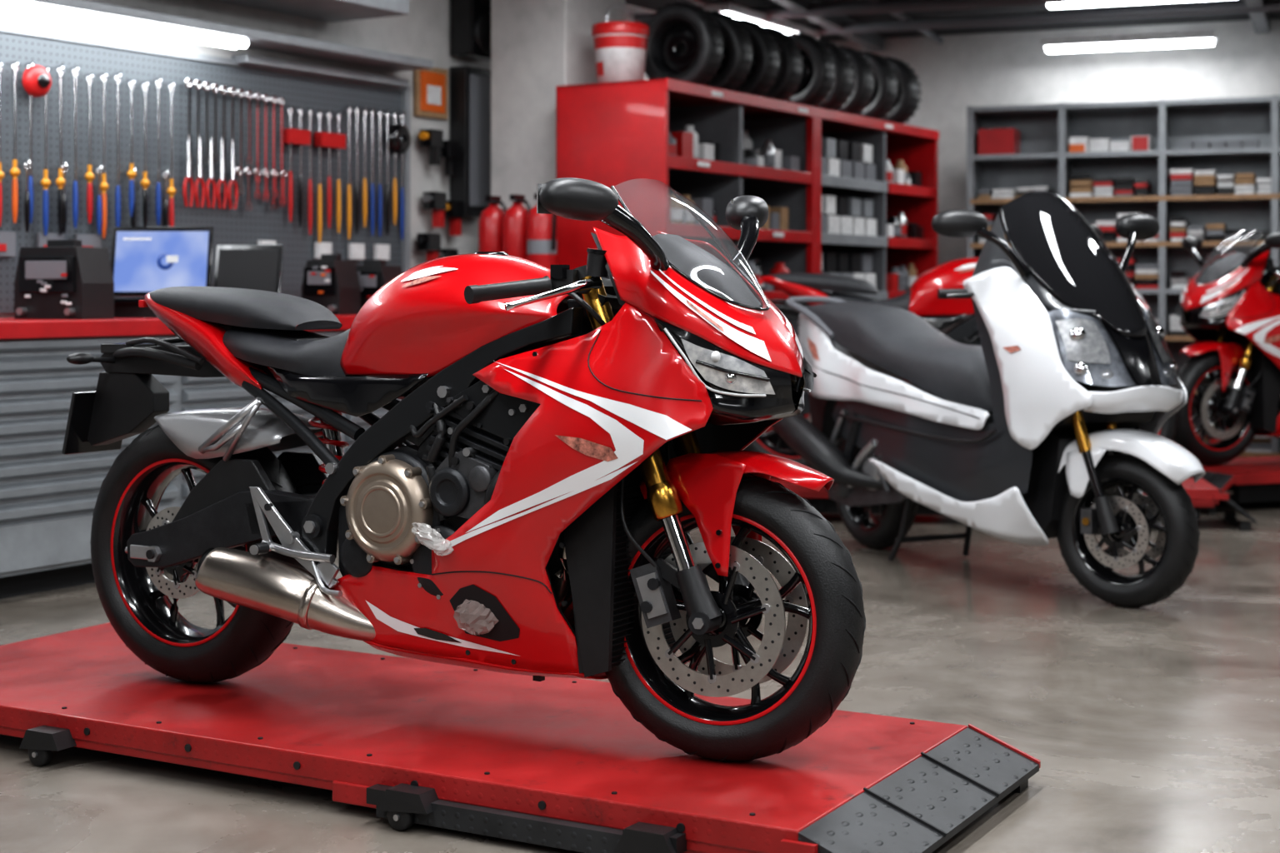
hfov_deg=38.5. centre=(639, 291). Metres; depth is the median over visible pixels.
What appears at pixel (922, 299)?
motorcycle
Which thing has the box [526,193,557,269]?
fire extinguisher
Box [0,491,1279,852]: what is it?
floor
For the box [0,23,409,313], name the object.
pegboard
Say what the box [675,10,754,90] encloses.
tyre
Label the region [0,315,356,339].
countertop
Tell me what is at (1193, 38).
ceiling light
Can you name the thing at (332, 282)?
diagnostic tester
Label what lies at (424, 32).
wall
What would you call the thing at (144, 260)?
computer monitor
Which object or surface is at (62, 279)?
diagnostic tester
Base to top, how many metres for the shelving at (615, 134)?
2.200 m
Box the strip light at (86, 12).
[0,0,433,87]
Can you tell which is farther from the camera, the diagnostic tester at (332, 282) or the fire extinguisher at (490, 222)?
the fire extinguisher at (490, 222)
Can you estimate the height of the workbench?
1.030 m
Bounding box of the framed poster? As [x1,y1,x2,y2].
[414,67,448,119]
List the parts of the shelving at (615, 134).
parts and bottles on the shelf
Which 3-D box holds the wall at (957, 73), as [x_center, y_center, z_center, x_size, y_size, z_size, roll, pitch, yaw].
[4.086,-0.338,12.313,6.700,2.950,0.150,0,0,21]
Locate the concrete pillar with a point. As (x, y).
(537, 47)
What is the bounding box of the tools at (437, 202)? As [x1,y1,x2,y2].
[416,129,463,261]
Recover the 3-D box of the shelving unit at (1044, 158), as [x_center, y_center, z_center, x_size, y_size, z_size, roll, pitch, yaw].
[3.770,-0.048,11.827,3.244,2.370,0.458,0,0,21]
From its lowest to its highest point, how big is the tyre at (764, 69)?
0.478 m
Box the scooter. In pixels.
[771,192,1205,607]
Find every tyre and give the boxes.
[645,2,724,84]
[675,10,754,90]
[734,18,781,96]
[761,25,804,100]
[785,31,836,106]
[815,39,854,110]
[837,45,875,114]
[856,50,899,119]
[880,56,921,124]
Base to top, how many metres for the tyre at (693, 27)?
0.478 m
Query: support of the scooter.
on the floor
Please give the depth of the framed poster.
9.81 m
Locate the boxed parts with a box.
[978,126,1270,452]
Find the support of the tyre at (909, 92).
on the shelving at (615, 134)
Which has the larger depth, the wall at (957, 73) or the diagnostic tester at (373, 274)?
the wall at (957, 73)
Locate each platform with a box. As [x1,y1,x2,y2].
[0,622,1040,852]
[770,476,1256,531]
[1189,455,1279,514]
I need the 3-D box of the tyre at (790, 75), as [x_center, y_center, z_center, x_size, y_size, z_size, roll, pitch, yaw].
[0.718,-1.304,10.690,0.478,0.478,0.172,0,0,31]
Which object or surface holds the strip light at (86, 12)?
attached to the pegboard
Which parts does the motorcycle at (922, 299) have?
seat, fuel tank, frame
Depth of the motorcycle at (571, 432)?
4.07 m
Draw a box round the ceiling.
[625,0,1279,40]
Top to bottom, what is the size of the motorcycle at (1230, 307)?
1.268 m
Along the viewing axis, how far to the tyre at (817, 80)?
10.82 m
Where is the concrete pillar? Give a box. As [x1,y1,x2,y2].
[490,0,624,209]
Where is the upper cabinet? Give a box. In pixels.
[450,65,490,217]
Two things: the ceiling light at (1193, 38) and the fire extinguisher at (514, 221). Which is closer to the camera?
the fire extinguisher at (514, 221)
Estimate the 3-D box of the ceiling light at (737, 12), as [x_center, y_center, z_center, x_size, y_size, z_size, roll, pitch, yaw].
[0.780,-1.671,11.500,0.180,0.083,1.350,0,0,29]
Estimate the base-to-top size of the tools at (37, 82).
0.820 m
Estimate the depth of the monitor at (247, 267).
8.23 m
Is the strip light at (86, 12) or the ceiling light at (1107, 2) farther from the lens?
the ceiling light at (1107, 2)
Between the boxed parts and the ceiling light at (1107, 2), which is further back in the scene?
the boxed parts
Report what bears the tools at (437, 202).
hanging from the wall at (424, 32)
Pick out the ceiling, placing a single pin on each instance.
(653, 5)
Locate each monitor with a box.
[110,226,214,317]
[213,245,283,293]
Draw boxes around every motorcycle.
[61,177,865,761]
[743,225,1176,469]
[1173,232,1279,465]
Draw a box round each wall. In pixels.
[0,0,656,318]
[826,18,1279,334]
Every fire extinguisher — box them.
[478,195,506,251]
[502,194,530,259]
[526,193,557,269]
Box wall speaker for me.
[450,0,490,61]
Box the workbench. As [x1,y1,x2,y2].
[0,315,414,599]
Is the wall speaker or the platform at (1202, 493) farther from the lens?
the wall speaker
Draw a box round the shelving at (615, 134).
[555,78,939,450]
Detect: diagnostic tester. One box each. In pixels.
[14,240,114,319]
[301,254,360,314]
[355,260,401,307]
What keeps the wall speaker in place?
attached to the wall at (424, 32)
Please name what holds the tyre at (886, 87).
on the shelving at (615, 134)
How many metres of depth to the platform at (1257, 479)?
9.51 m
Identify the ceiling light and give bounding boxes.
[703,2,819,38]
[1041,30,1217,53]
[1046,0,1208,9]
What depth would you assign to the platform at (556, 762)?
4.11 m
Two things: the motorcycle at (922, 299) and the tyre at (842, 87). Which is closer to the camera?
the motorcycle at (922, 299)
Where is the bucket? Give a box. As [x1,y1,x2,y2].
[591,5,649,83]
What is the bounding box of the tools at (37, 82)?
[0,60,410,259]
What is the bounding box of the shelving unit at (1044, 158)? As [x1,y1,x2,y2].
[966,95,1279,457]
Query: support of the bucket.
on the shelving at (615, 134)
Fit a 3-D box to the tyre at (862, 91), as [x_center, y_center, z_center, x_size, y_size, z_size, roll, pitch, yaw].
[1.240,-1.304,11.531,0.478,0.478,0.172,0,0,31]

